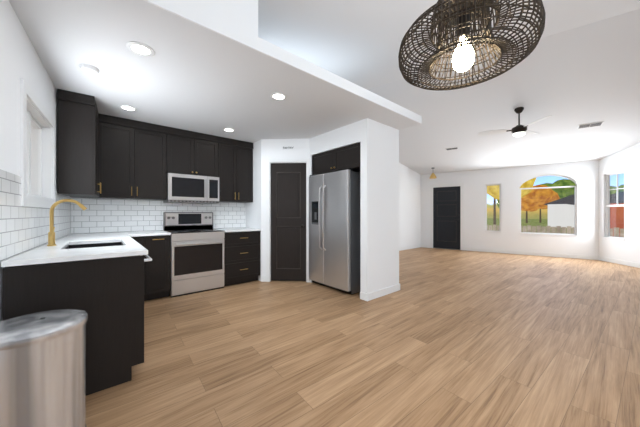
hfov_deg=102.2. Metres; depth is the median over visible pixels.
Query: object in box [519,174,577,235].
window
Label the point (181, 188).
microwave
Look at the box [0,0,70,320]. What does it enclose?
wall
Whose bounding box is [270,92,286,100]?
recessed light
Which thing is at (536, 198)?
tree
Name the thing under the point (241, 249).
base cabinet
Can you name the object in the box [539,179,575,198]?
tree
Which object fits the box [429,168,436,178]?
pendant light
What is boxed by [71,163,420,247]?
wall
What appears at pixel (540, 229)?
fence
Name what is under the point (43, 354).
trash can
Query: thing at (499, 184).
window
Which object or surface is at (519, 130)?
ceiling fan
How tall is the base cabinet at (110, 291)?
0.888 m
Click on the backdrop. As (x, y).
(533, 217)
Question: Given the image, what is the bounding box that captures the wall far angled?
[599,143,639,262]
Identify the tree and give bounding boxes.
[487,178,535,224]
[521,185,559,222]
[530,208,540,222]
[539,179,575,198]
[610,184,623,193]
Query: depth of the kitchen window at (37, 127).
2.36 m
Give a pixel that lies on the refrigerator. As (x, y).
(334, 197)
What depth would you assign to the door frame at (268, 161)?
4.53 m
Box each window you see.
[20,78,55,208]
[485,183,500,232]
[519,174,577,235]
[602,171,624,239]
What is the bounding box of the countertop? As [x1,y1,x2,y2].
[1,227,260,266]
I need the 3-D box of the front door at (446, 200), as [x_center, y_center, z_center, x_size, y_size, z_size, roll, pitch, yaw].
[4.273,0.142,8.722,0.840,2.085,0.128,0,0,35]
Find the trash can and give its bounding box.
[0,309,87,426]
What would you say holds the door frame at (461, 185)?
attached to the wall at (585, 174)
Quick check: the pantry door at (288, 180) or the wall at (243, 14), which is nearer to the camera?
the wall at (243, 14)
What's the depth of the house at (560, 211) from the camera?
32.80 m
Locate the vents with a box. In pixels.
[445,121,603,149]
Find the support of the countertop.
on the base cabinet at (110, 291)
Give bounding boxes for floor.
[86,247,639,426]
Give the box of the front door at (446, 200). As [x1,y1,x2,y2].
[433,186,459,248]
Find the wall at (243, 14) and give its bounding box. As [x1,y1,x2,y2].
[183,0,257,36]
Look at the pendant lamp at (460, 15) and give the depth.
1.00 m
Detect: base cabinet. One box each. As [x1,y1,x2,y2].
[2,255,151,395]
[131,231,259,300]
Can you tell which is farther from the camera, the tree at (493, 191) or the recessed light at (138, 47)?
the tree at (493, 191)
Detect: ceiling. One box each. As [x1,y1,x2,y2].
[9,0,421,142]
[258,0,639,174]
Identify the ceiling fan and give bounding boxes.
[478,107,551,136]
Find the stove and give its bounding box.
[163,212,224,297]
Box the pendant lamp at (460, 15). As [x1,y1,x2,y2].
[398,0,545,90]
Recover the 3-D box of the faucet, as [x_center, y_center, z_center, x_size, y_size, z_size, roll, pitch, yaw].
[-2.160,0.072,2.207,0.250,0.395,0.094,0,0,-41]
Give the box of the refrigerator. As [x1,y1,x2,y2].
[309,168,359,294]
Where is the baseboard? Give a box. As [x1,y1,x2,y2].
[261,244,639,300]
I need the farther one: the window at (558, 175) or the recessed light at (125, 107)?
the window at (558, 175)
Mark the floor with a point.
(466, 338)
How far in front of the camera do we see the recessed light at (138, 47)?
2.05 m
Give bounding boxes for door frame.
[266,159,309,281]
[430,183,463,249]
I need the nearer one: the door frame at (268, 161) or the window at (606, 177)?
the door frame at (268, 161)
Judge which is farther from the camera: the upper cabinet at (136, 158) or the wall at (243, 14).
the upper cabinet at (136, 158)
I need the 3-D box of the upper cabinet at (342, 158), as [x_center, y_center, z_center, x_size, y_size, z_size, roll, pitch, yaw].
[0.440,-0.838,4.248,0.654,0.345,1.101,0,0,-41]
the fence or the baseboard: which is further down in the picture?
the baseboard
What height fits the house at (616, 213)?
3.600 m
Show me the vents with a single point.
(596, 123)
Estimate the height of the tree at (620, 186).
7.173 m
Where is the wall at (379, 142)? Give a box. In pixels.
[246,118,398,293]
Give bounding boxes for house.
[544,194,573,227]
[570,192,623,236]
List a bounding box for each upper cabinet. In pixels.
[57,89,100,196]
[71,113,253,202]
[312,142,359,174]
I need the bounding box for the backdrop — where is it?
[487,173,623,233]
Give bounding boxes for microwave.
[163,173,218,203]
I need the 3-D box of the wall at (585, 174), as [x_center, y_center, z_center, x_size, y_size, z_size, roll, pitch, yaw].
[5.359,-0.900,8.034,4.709,4.200,0.140,0,0,35]
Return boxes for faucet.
[47,199,86,245]
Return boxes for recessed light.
[118,105,137,111]
[126,41,154,56]
[222,128,234,131]
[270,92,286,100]
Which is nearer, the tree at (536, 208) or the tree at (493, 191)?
the tree at (493, 191)
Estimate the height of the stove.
1.225 m
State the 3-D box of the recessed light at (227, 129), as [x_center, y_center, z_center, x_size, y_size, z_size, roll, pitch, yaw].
[-1.420,-1.307,4.023,0.185,0.014,0.204,0,0,-41]
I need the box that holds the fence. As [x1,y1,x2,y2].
[487,224,623,237]
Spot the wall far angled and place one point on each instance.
(627, 160)
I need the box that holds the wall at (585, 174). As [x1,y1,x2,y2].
[421,160,598,255]
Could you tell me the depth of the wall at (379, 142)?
3.80 m
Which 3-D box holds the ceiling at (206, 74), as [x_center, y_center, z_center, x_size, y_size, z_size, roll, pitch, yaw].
[-1.048,-1.365,3.498,4.190,0.110,2.880,0,0,-41]
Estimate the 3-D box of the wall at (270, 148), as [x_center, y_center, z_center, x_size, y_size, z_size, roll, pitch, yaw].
[-0.570,-0.055,4.582,0.745,2.510,0.717,0,0,-40]
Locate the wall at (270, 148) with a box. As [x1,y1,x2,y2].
[261,139,309,275]
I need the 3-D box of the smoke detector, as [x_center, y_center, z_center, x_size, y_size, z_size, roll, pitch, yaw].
[-2.073,-1.292,2.319,0.136,0.036,0.136,0,0,-41]
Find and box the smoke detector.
[79,63,98,74]
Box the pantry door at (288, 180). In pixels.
[271,163,305,280]
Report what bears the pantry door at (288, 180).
in the wall at (270, 148)
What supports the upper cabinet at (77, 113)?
attached to the wall at (23, 229)

